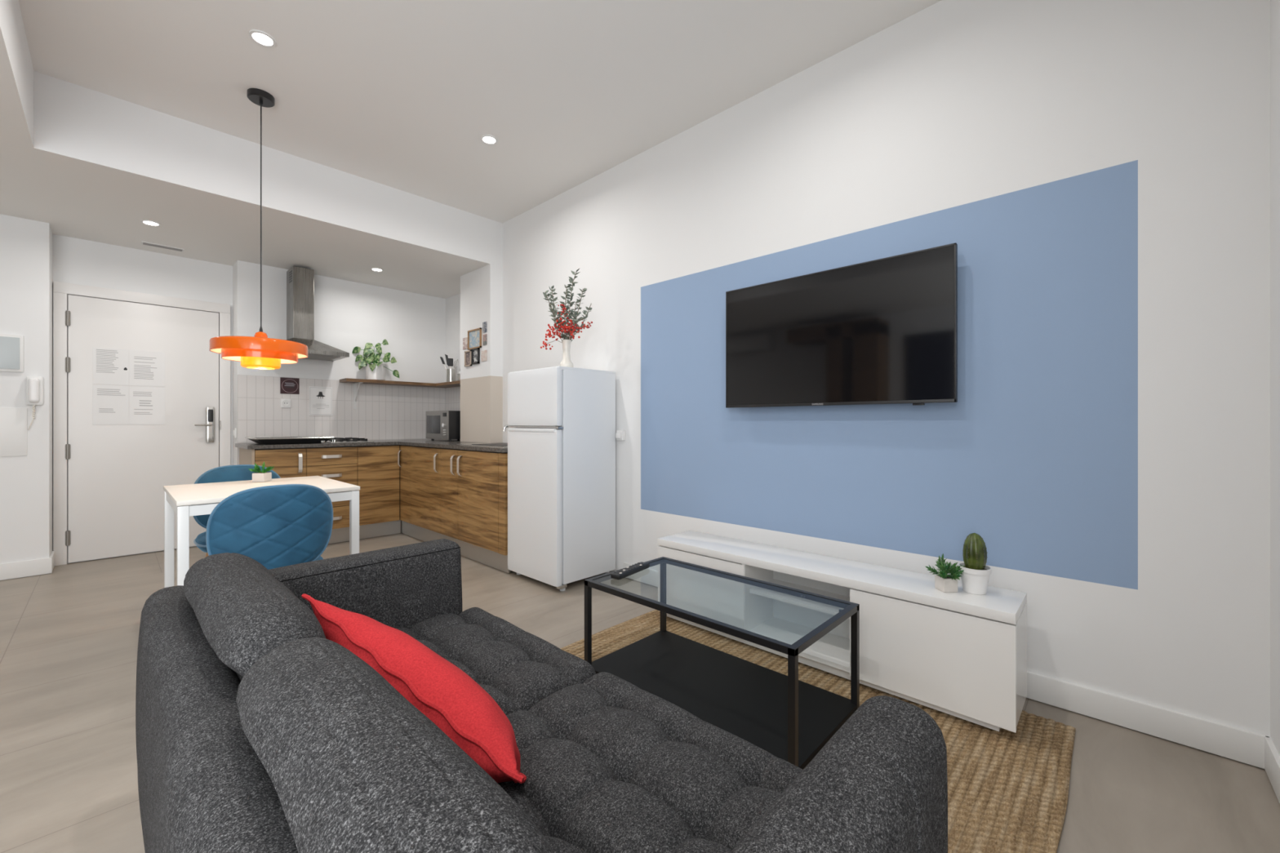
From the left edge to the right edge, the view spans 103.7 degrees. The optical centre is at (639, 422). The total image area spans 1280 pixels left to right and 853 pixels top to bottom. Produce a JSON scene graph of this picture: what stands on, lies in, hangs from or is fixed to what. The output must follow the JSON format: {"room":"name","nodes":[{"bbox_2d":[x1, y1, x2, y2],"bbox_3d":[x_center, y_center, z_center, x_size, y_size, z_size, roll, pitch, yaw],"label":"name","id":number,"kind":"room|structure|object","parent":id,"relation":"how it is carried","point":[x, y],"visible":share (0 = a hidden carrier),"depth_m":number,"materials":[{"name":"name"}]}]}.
{"room":"living room","nodes":[
{"label":"living room","id":0,"kind":"room"},
{"bbox_2d":[0,213,445,580],"bbox_3d":[-3.978,-0.176,4.089,0.300,2.512,4.860,0,0,43],"label":"wall","id":1,"kind":"structure","parent":0,"point":[348,314],"depth_m":4.48,"materials":[{"name":"white paint"}]},
{"bbox_2d":[0,333,23,372],"bbox_3d":[-4.437,-0.482,3.369,0.024,0.255,0.385,0,0,43],"label":"electrical panel","id":2,"kind":"object","parent":1,"relation":"attached to","point":[11,346],"visible":1,"depth_m":3.46,"materials":[{"name":"white"}]},
{"bbox_2d":[0,407,26,456],"bbox_3d":[-4.457,0.062,3.364,0.007,0.335,0.450,0,0,43],"label":"access panel","id":3,"kind":"object","parent":1,"relation":"attached to","point":[13,421],"visible":1,"depth_m":3.48,"materials":[{"name":"white"}]},
{"bbox_2d":[0,551,54,580],"bbox_3d":[-4.980,1.020,3.008,0.293,0.111,1.914,0,0,43],"label":"baseboard","id":4,"kind":"structure","parent":1,"relation":"attached to","point":[42,566],"depth_m":3.52,"materials":[{"name":"white wood"}]},
{"bbox_2d":[26,376,43,430],"bbox_3d":[-4.256,-0.139,3.532,0.062,0.381,0.080,0,0,43],"label":"handset","id":5,"kind":"object","parent":1,"relation":"attached to","point":[34,384],"visible":1,"depth_m":3.52,"materials":[{"name":"white plastic"}]},
{"bbox_2d":[53,281,230,565],"bbox_3d":[-4.076,0.005,4.178,0.035,2.150,1.045,0,0,43],"label":"trim","id":6,"kind":"structure","parent":1,"relation":"attached to","point":[60,290],"depth_m":3.83,"materials":[{"name":"white"}]},
{"bbox_2d":[65,294,220,563],"bbox_3d":[-4.051,0.045,4.147,0.104,2.054,0.916,0,0,43],"label":"door","id":7,"kind":"structure","parent":1,"relation":"in","point":[117,474],"depth_m":4.10,"materials":[{"name":"white painted wood"},{"name":"steel"}]},
{"bbox_2d":[92,384,128,424],"bbox_3d":[-4.218,-0.144,4.007,0.002,0.312,0.199,0,0,43],"label":"printed notice","id":8,"kind":"object","parent":7,"relation":"attached to","point":[110,403],"visible":1,"depth_m":4.00,"materials":[{"name":"white paper"}]},
{"bbox_2d":[92,346,128,385],"bbox_3d":[-4.218,-0.450,4.006,0.003,0.290,0.199,0,0,43],"label":"printed notice","id":9,"kind":"object","parent":7,"relation":"attached to","point":[109,366],"visible":1,"depth_m":4.00,"materials":[{"name":"white paper"}]},
{"bbox_2d":[129,386,164,424],"bbox_3d":[-4.075,-0.144,4.157,0.002,0.312,0.210,0,0,43],"label":"printed notice","id":10,"kind":"object","parent":7,"relation":"attached to","point":[147,404],"visible":1,"depth_m":4.16,"materials":[{"name":"white paper"}]},
{"bbox_2d":[129,350,164,386],"bbox_3d":[-4.075,-0.450,4.157,0.002,0.290,0.210,0,0,43],"label":"printed notice","id":11,"kind":"object","parent":7,"relation":"attached to","point":[147,368],"visible":1,"depth_m":4.16,"materials":[{"name":"white paper"}]},
{"bbox_2d":[232,427,235,438],"bbox_3d":[-3.605,0.090,4.468,0.060,0.090,0.020,0,0,43],"label":"light switch","id":12,"kind":"object","parent":1,"relation":"attached to","point":[234,428],"visible":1,"depth_m":4.45,"materials":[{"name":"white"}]},
{"bbox_2d":[280,398,290,408],"bbox_3d":[-3.292,-0.183,4.668,0.014,0.083,0.080,0,0,43],"label":"wall socket","id":13,"kind":"object","parent":1,"relation":"attached to","point":[284,402],"visible":1,"depth_m":4.66,"materials":[{"name":"white plastic"}]},
{"bbox_2d":[280,377,299,394],"bbox_3d":[-3.271,-0.347,4.694,0.008,0.150,0.148,0,0,43],"label":"sign","id":14,"kind":"object","parent":1,"relation":"attached to","point":[287,385],"visible":1,"depth_m":4.69,"materials":[{"name":"red"}]},
{"bbox_2d":[286,266,349,360],"bbox_3d":[-3.060,-1.008,4.579,0.471,0.804,0.605,0,0,43],"label":"extractor hood","id":15,"kind":"object","parent":1,"relation":"attached to","point":[300,281],"visible":0.7,"depth_m":4.57,"materials":[{"name":"metal"}]},
{"bbox_2d":[309,386,332,415],"bbox_3d":[-3.099,-0.212,4.880,0.004,0.280,0.194,0,0,43],"label":"notice","id":16,"kind":"object","parent":1,"relation":"attached to","point":[320,397],"visible":1,"depth_m":4.88,"materials":[{"name":"white paper"}]},
{"bbox_2d":[339,377,460,408],"bbox_3d":[-2.293,-0.286,5.087,0.887,0.293,1.088,0,0,43],"label":"wooden shelf","id":17,"kind":"object","parent":1,"relation":"attached to","point":[452,384],"visible":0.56,"depth_m":5.17,"materials":[{"name":"brown wood"}]},
{"bbox_2d":[351,338,399,380],"bbox_3d":[-2.677,-0.645,5.112,0.468,0.423,0.229,0,0,6],"label":"pothos","id":18,"kind":"object","parent":17,"relation":"on","point":[375,370],"visible":0.95,"depth_m":5.08,"materials":[{"name":"green plant"}]},
{"bbox_2d":[365,363,385,380],"bbox_3d":[-2.706,-0.516,5.140,0.180,0.167,0.180,0,0,43],"label":"pot","id":19,"kind":"object","parent":17,"relation":"on","point":[373,371],"depth_m":5.07,"materials":[{"name":"white ceramic"}]},
{"bbox_2d":[446,368,455,382],"bbox_3d":[-2.059,-0.509,5.473,0.096,0.152,0.096,0,0,43],"label":"utensil holder","id":20,"kind":"object","parent":17,"relation":"on","point":[451,373],"visible":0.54,"depth_m":5.43,"materials":[{"name":"silver metal"}]},
{"bbox_2d":[440,356,446,370],"bbox_3d":[-2.112,-0.584,5.473,0.114,0.271,0.055,0,0,0],"label":"serving spoon","id":21,"kind":"object","parent":20,"relation":"in","point":[441,357],"visible":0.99,"depth_m":5.47,"materials":[{"name":"black"}]},
{"bbox_2d":[447,358,453,368],"bbox_3d":[-2.055,-0.575,5.445,0.055,0.250,0.027,0,0,-27],"label":"spatula","id":22,"kind":"object","parent":20,"relation":"in","point":[450,361],"visible":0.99,"depth_m":5.44,"materials":[{"name":"black"}]},
{"bbox_2d":[457,371,460,380],"bbox_3d":[-1.897,-0.496,5.340,0.084,0.127,0.084,0,0,43],"label":"storage jar","id":23,"kind":"object","parent":17,"relation":"on","point":[459,374],"visible":0.29,"depth_m":5.30,"materials":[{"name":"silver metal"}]},
{"bbox_2d":[0,0,941,298],"bbox_3d":[-1.839,-1.633,2.060,6.197,0.401,4.860,0,0,43],"label":"ceiling","id":24,"kind":"structure","parent":0,"point":[115,115],"depth_m":2.81,"materials":[{"name":"white paint"}]},
{"bbox_2d":[140,219,160,226],"bbox_3d":[-3.496,-1.429,3.591,0.104,0.006,0.104,0,0,43],"label":"recessed light","id":25,"kind":"object","parent":24,"relation":"in","point":[144,221],"visible":1,"depth_m":3.59,"materials":[{"name":"white"}]},
{"bbox_2d":[143,221,158,225],"bbox_3d":[-3.496,-1.429,3.591,0.080,0.001,0.080,0,0,43],"label":"diffuser","id":26,"kind":"object","parent":25,"relation":"attached to","point":[147,222],"depth_m":3.59,"materials":[{"name":"white plastic"}]},
{"bbox_2d":[141,240,184,251],"bbox_3d":[-3.861,-1.427,4.067,0.070,0.010,0.250,0,0,43],"label":"ceiling vent","id":27,"kind":"object","parent":24,"relation":"in","point":[142,242],"visible":1,"depth_m":4.05,"materials":[{"name":"white metal"}]},
{"bbox_2d":[208,88,307,369],"bbox_3d":[-2.120,-1.070,2.810,0.440,1.526,0.440,0,0,43],"label":"pendant lamp","id":28,"kind":"object","parent":24,"relation":"hanging from","point":[259,351],"visible":1,"depth_m":2.74,"materials":[{"name":"orange metal"}]},
{"bbox_2d":[248,29,275,47],"bbox_3d":[-1.797,-1.830,2.393,0.104,0.006,0.104,0,0,43],"label":"recessed light","id":29,"kind":"object","parent":24,"relation":"in","point":[263,38],"visible":1,"depth_m":2.39,"materials":[{"name":"white"}]},
{"bbox_2d":[252,32,272,44],"bbox_3d":[-1.797,-1.830,2.393,0.080,0.001,0.080,0,0,43],"label":"diffuser","id":30,"kind":"object","parent":29,"relation":"attached to","point":[260,37],"depth_m":2.39,"materials":[{"name":"white plastic"}]},
{"bbox_2d":[370,267,383,271],"bbox_3d":[-2.451,-1.429,4.683,0.104,0.006,0.104,0,0,43],"label":"recessed light","id":31,"kind":"object","parent":24,"relation":"in","point":[377,269],"visible":1,"depth_m":4.69,"materials":[{"name":"white"}]},
{"bbox_2d":[480,134,497,144],"bbox_3d":[-0.974,-1.830,3.246,0.104,0.006,0.104,0,0,43],"label":"recessed light","id":32,"kind":"object","parent":24,"relation":"in","point":[486,139],"visible":1,"depth_m":3.24,"materials":[{"name":"white"}]},
{"bbox_2d":[482,136,495,142],"bbox_3d":[-0.974,-1.830,3.246,0.080,0.001,0.080,0,0,43],"label":"diffuser","id":33,"kind":"object","parent":32,"relation":"attached to","point":[488,140],"depth_m":3.25,"materials":[{"name":"white plastic"}]},
{"bbox_2d":[0,533,1279,852],"bbox_3d":[-1.758,1.080,2.218,6.297,0.001,5.200,0,0,43],"label":"floor","id":34,"kind":"structure","parent":0,"point":[69,635],"depth_m":1.69,"materials":[{"name":"wood laminate planks"}]},
{"bbox_2d":[192,464,280,556],"bbox_3d":[-2.260,0.667,2.871,0.484,0.831,0.439,0,0,43],"label":"dining chair","id":35,"kind":"object","parent":34,"relation":"on","point":[237,472],"visible":0.2,"depth_m":2.94,"materials":[{"name":"blue fabric"}]},
{"bbox_2d":[163,475,359,588],"bbox_3d":[-1.980,0.705,2.628,0.766,0.750,0.706,0,0,43],"label":"dining table","id":36,"kind":"object","parent":34,"relation":"on","point":[180,499],"visible":0.52,"depth_m":2.57,"materials":[{"name":"white wood"}]},
{"bbox_2d":[248,462,274,481],"bbox_3d":[-2.132,0.275,2.842,0.094,0.110,0.110,0,0,9],"label":"succulent","id":37,"kind":"object","parent":36,"relation":"on","point":[264,476],"visible":1,"depth_m":2.81,"materials":[{"name":"white ceramic"}]},
{"bbox_2d":[252,472,271,481],"bbox_3d":[-2.134,0.305,2.836,0.066,0.050,0.066,0,0,-3],"label":"pot","id":38,"kind":"object","parent":36,"relation":"on","point":[256,477],"depth_m":2.81,"materials":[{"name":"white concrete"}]},
{"bbox_2d":[205,484,333,569],"bbox_3d":[-1.633,0.667,2.202,0.484,0.831,0.439,0,0,43],"label":"dining chair","id":39,"kind":"object","parent":34,"relation":"on","point":[276,526],"visible":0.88,"depth_m":2.04,"materials":[{"name":"blue fabric"}]},
{"bbox_2d":[239,447,306,478],"bbox_3d":[-3.180,0.645,4.350,0.597,0.870,0.374,0,0,43],"label":"base cabinet","id":40,"kind":"object","parent":34,"relation":"on","point":[286,462],"visible":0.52,"depth_m":4.19,"materials":[{"name":"brown wood"}]},
{"bbox_2d":[306,445,357,528],"bbox_3d":[-2.913,0.576,4.632,0.597,0.732,0.396,0,0,43],"label":"base cabinet","id":41,"kind":"object","parent":34,"relation":"on","point":[340,464],"visible":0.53,"depth_m":4.47,"materials":[{"name":"brown wood"}]},
{"bbox_2d":[356,444,412,525],"bbox_3d":[-2.332,0.577,5.091,0.808,0.730,1.061,0,0,43],"label":"base cabinet","id":42,"kind":"object","parent":34,"relation":"on","point":[384,471],"visible":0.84,"depth_m":4.74,"materials":[{"name":"brown wood"}]},
{"bbox_2d":[235,439,507,452],"bbox_3d":[-2.004,0.194,4.247,2.459,0.030,1.907,0,0,43],"label":"countertop","id":43,"kind":"structure","parent":42,"relation":"on","point":[439,443],"depth_m":4.35,"materials":[{"name":"grey stone"}]},
{"bbox_2d":[244,435,333,444],"bbox_3d":[-3.074,0.150,4.410,0.485,0.054,0.554,0,0,43],"label":"tray","id":44,"kind":"object","parent":43,"relation":"on","point":[297,439],"visible":1,"depth_m":4.29,"materials":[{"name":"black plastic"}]},
{"bbox_2d":[325,437,373,443],"bbox_3d":[-2.801,0.161,4.778,0.440,0.037,0.360,0,0,43],"label":"gas hob","id":45,"kind":"object","parent":43,"relation":"in","point":[335,440],"visible":0.95,"depth_m":4.71,"materials":[{"name":"silver metal"}]},
{"bbox_2d":[426,410,460,441],"bbox_3d":[-1.922,0.029,5.164,0.489,0.301,0.389,0,0,43],"label":"microwave","id":46,"kind":"object","parent":43,"relation":"on","point":[440,424],"visible":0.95,"depth_m":4.95,"materials":[{"name":"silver metal"}]},
{"bbox_2d":[457,443,507,447],"bbox_3d":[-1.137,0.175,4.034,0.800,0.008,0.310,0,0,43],"label":"sink","id":47,"kind":"object","parent":43,"relation":"in","point":[498,445],"visible":0.53,"depth_m":4.00,"materials":[{"name":"silver metal"}]},
{"bbox_2d":[471,443,507,446],"bbox_3d":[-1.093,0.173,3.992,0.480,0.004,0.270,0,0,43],"label":"basin","id":48,"kind":"object","parent":47,"relation":"in","point":[487,444],"depth_m":4.00,"materials":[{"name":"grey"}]},
{"bbox_2d":[502,424,509,431],"bbox_3d":[-0.977,0.097,4.086,0.274,0.165,0.056,0,0,-36],"label":"tap","id":49,"kind":"object","parent":43,"relation":"on","point":[506,425],"visible":0.17,"depth_m":4.02,"materials":[{"name":"silver metal"}]},
{"bbox_2d":[328,520,511,573],"bbox_3d":[-2.035,1.010,3.841,1.940,0.132,1.175,0,0,43],"label":"plinth","id":50,"kind":"object","parent":34,"relation":"on","point":[482,555],"visible":0.39,"depth_m":4.51,"materials":[{"name":"silver metal"}]},
{"bbox_2d":[410,445,442,533],"bbox_3d":[-1.790,0.576,4.620,0.618,0.732,0.438,0,0,43],"label":"base cabinet","id":51,"kind":"object","parent":34,"relation":"on","point":[425,462],"visible":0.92,"depth_m":4.46,"materials":[{"name":"brown wood"}]},
{"bbox_2d":[440,448,459,539],"bbox_3d":[-1.453,0.576,4.300,0.304,0.732,0.438,0,0,43],"label":"base cabinet","id":52,"kind":"object","parent":34,"relation":"on","point":[449,476],"visible":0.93,"depth_m":4.15,"materials":[{"name":"brown wood"}]},
{"bbox_2d":[457,449,507,555],"bbox_3d":[-1.083,0.576,3.950,0.707,0.732,0.438,0,0,43],"label":"base cabinet","id":53,"kind":"object","parent":34,"relation":"on","point":[482,476],"visible":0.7,"depth_m":3.77,"materials":[{"name":"brown wood"}]},
{"bbox_2d":[136,538,948,852],"bbox_3d":[-0.389,0.698,1.049,1.658,0.764,0.906,0,0,43],"label":"sofa","id":54,"kind":"object","parent":34,"relation":"on","point":[257,732],"visible":0.89,"depth_m":0.76,"materials":[{"name":"grey fabric"}]},
{"bbox_2d":[182,551,325,680],"bbox_3d":[-0.816,0.499,1.079,0.738,0.366,0.218,0,0,43],"label":"cushion","id":55,"kind":"object","parent":54,"relation":"on","point":[236,611],"depth_m":0.90,"materials":[{"name":"grey fabric"}]},
{"bbox_2d":[233,640,548,852],"bbox_3d":[-0.298,0.499,0.589,0.674,0.367,0.220,0,0,43],"label":"cushion","id":56,"kind":"object","parent":54,"relation":"on","point":[330,756],"depth_m":0.50,"materials":[{"name":"grey fabric"}]},
{"bbox_2d":[301,593,526,784],"bbox_3d":[-0.396,0.511,0.989,0.610,0.300,0.219,0,0,32],"label":"throw cushion","id":57,"kind":"object","parent":54,"relation":"on","point":[452,702],"visible":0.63,"depth_m":0.91,"materials":[{"name":"red fabric"}]},
{"bbox_2d":[396,607,595,715],"bbox_3d":[-0.599,0.726,1.352,0.674,0.169,0.757,0,0,43],"label":"seat cushion","id":58,"kind":"object","parent":54,"relation":"on","point":[517,668],"depth_m":1.43,"materials":[{"name":"grey fabric"}]},
{"bbox_2d":[493,671,804,852],"bbox_3d":[-0.090,0.726,0.869,0.717,0.168,0.757,0,0,43],"label":"seat cushion","id":59,"kind":"object","parent":54,"relation":"on","point":[609,764],"depth_m":0.93,"materials":[{"name":"grey fabric"}]},
{"bbox_2d":[507,365,615,591],"bbox_3d":[-0.557,0.359,3.551,0.583,1.442,0.522,0,0,43],"label":"fridge","id":60,"kind":"object","parent":34,"relation":"on","point":[562,420],"visible":0.99,"depth_m":3.35,"materials":[{"name":"white metal"}]},
{"bbox_2d":[560,339,573,367],"bbox_3d":[-0.489,-0.456,3.343,0.090,0.188,0.090,0,0,43],"label":"ceramic vase","id":61,"kind":"object","parent":60,"relation":"on","point":[566,362],"visible":0.86,"depth_m":3.32,"materials":[{"name":"white ceramic"}]},
{"bbox_2d":[540,303,592,350],"bbox_3d":[-0.480,-0.628,3.287,0.336,0.298,0.166,0,0,-13],"label":"branches","id":62,"kind":"object","parent":61,"relation":"in","point":[571,321],"visible":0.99,"depth_m":3.29,"materials":[{"name":"red plant"}]},
{"bbox_2d":[542,268,591,341],"bbox_3d":[-0.475,-0.774,3.322,0.311,0.491,0.138,0,0,8],"label":"eucalyptus branches","id":63,"kind":"object","parent":61,"relation":"in","point":[553,311],"visible":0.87,"depth_m":3.33,"materials":[{"name":"green plant"}]},
{"bbox_2d":[560,609,1075,852],"bbox_3d":[0.318,1.072,1.804,1.831,0.013,1.632,0,0,43],"label":"jute rug","id":64,"kind":"object","parent":34,"relation":"on","point":[1008,791],"visible":0.17,"depth_m":1.58,"materials":[{"name":"beige wicker"}]},
{"bbox_2d":[584,556,859,769],"bbox_3d":[0.289,0.870,2.018,0.967,0.389,0.518,0,0,43],"label":"coffee table","id":65,"kind":"object","parent":64,"relation":"on","point":[792,719],"visible":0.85,"depth_m":1.91,"materials":[{"name":"black metal"}]},
{"bbox_2d":[610,561,649,579],"bbox_3d":[-0.041,0.662,2.260,0.052,0.026,0.236,0,0,35],"label":"remote control","id":66,"kind":"object","parent":65,"relation":"on","point":[637,567],"visible":1,"depth_m":2.23,"materials":[{"name":"black plastic"}]},
{"bbox_2d":[591,631,857,769],"bbox_3d":[0.289,1.052,2.018,0.965,0.020,0.516,0,0,43],"label":"shelf","id":67,"kind":"object","parent":65,"relation":"attached to","point":[748,700],"depth_m":1.95,"materials":[{"name":"black"}]},
{"bbox_2d":[657,530,1026,733],"bbox_3d":[0.770,0.847,2.317,1.586,0.426,0.288,0,0,43],"label":"tv stand","id":68,"kind":"object","parent":64,"relation":"on","point":[962,655],"visible":0.84,"depth_m":1.98,"materials":[{"name":"white paint"}]},
{"bbox_2d":[750,578,849,619],"bbox_3d":[0.786,0.810,2.334,0.492,0.016,0.229,0,0,43],"label":"shelf","id":69,"kind":"object","parent":68,"relation":"attached to","point":[832,610],"depth_m":2.35,"materials":[{"name":"white paint"}]},
{"bbox_2d":[925,553,964,592],"bbox_3d":[1.160,0.568,1.902,0.147,0.131,0.118,0,0,-42],"label":"succulent","id":70,"kind":"object","parent":68,"relation":"on","point":[944,582],"visible":1,"depth_m":1.88,"materials":[{"name":"green plant"}]},
{"bbox_2d":[934,574,957,592],"bbox_3d":[1.160,0.608,1.904,0.056,0.052,0.056,0,0,-3],"label":"pot","id":71,"kind":"object","parent":70,"relation":"on","point":[948,583],"depth_m":1.88,"materials":[{"name":"white ceramic"}]},
{"bbox_2d":[957,533,991,595],"bbox_3d":[1.256,0.523,1.885,0.106,0.222,0.106,0,0,43],"label":"potted cactus","id":72,"kind":"object","parent":68,"relation":"on","point":[975,575],"visible":0.99,"depth_m":1.86,"materials":[{"name":"green plant"}]},
{"bbox_2d":[957,562,991,595],"bbox_3d":[1.256,0.586,1.885,0.106,0.096,0.106,0,0,43],"label":"pot","id":73,"kind":"object","parent":72,"relation":"on","point":[975,579],"depth_m":1.85,"materials":[{"name":"white ceramic"}]},
{"bbox_2d":[445,0,1270,737],"bbox_3d":[-0.185,-0.377,3.629,5.956,2.913,0.307,0,0,43],"label":"wall","id":74,"kind":"structure","parent":0,"point":[1098,171],"depth_m":2.00,"materials":[{"name":"white paint"}]},
{"bbox_2d":[462,337,467,349],"bbox_3d":[-1.680,-0.765,4.830,0.085,0.110,0.005,0,0,43],"label":"photo","id":75,"kind":"object","parent":74,"relation":"attached to","point":[464,340],"visible":1,"depth_m":4.82},
{"bbox_2d":[464,350,471,366],"bbox_3d":[-1.635,-0.614,4.781,0.121,0.148,0.015,0,0,43],"label":"framed picture","id":76,"kind":"object","parent":74,"relation":"attached to","point":[467,353],"visible":1,"depth_m":4.79,"materials":[{"name":"beige"}]},
{"bbox_2d":[466,351,470,364],"bbox_3d":[-1.631,-0.614,4.784,0.097,0.124,0.005,0,0,43],"label":"print","id":77,"kind":"object","parent":76,"relation":"attached to","point":[468,353],"depth_m":4.79},
{"bbox_2d":[467,327,481,350],"bbox_3d":[-1.548,-0.785,4.698,0.237,0.180,0.015,0,0,43],"label":"framed picture","id":78,"kind":"object","parent":74,"relation":"attached to","point":[474,336],"visible":1,"depth_m":4.70,"materials":[{"name":"brown wood"}]},
{"bbox_2d":[469,329,479,347],"bbox_3d":[-1.544,-0.785,4.702,0.213,0.156,0.005,0,0,43],"label":"print","id":79,"kind":"object","parent":78,"relation":"attached to","point":[473,334],"depth_m":4.70},
{"bbox_2d":[471,347,479,364],"bbox_3d":[-1.534,-0.623,4.685,0.128,0.145,0.015,0,0,43],"label":"framed picture","id":80,"kind":"object","parent":74,"relation":"attached to","point":[475,353],"visible":1,"depth_m":4.69,"materials":[{"name":"black metal"}]},
{"bbox_2d":[473,350,477,362],"bbox_3d":[-1.530,-0.623,4.688,0.096,0.113,0.005,0,0,43],"label":"print","id":81,"kind":"object","parent":80,"relation":"attached to","point":[475,352],"depth_m":4.69},
{"bbox_2d":[481,350,487,361],"bbox_3d":[-1.422,-0.614,4.586,0.095,0.097,0.005,0,0,43],"label":"photo","id":82,"kind":"object","parent":74,"relation":"attached to","point":[484,353],"visible":1,"depth_m":4.58},
{"bbox_2d":[482,321,487,333],"bbox_3d":[-1.415,-0.873,4.579,0.068,0.095,0.005,0,0,43],"label":"photo","id":83,"kind":"object","parent":74,"relation":"attached to","point":[485,323],"visible":1,"depth_m":4.58},
{"bbox_2d":[483,333,487,345],"bbox_3d":[-1.413,-0.759,4.577,0.062,0.098,0.005,0,0,43],"label":"photo","id":84,"kind":"object","parent":74,"relation":"attached to","point":[485,336],"visible":1,"depth_m":4.57},
{"bbox_2d":[615,430,625,440],"bbox_3d":[-0.141,0.086,3.516,0.062,0.072,0.049,0,0,43],"label":"wall socket","id":85,"kind":"object","parent":74,"relation":"attached to","point":[620,434],"visible":1,"depth_m":3.50,"materials":[{"name":"white plastic"}]},
{"bbox_2d":[725,242,957,408],"bbox_3d":[0.921,-0.410,2.486,1.125,0.666,0.082,0,0,43],"label":"television","id":86,"kind":"object","parent":74,"relation":"attached to","point":[884,331],"visible":1,"depth_m":2.37,"materials":[{"name":"black plastic"}]},
{"bbox_2d":[623,562,1269,768],"bbox_3d":[0.924,1.026,2.539,2.847,0.101,0.023,0,0,43],"label":"baseboard","id":87,"kind":"structure","parent":74,"relation":"attached to","point":[1244,746],"depth_m":1.74,"materials":[{"name":"white wood"}]},
{"bbox_2d":[1270,0,1279,755],"bbox_3d":[0.348,-0.376,-0.137,0.001,2.913,4.680,0,0,43],"label":"wall","id":88,"kind":"structure","parent":0,"point":[1274,4],"depth_m":1.51,"materials":[{"name":"white paint"}]},
{"bbox_2d":[1264,736,1279,804],"bbox_3d":[1.758,1.026,1.352,0.023,0.101,0.580,0,0,43],"label":"baseboard","id":89,"kind":"structure","parent":88,"relation":"attached to","point":[1272,757],"depth_m":1.48,"materials":[{"name":"white"}]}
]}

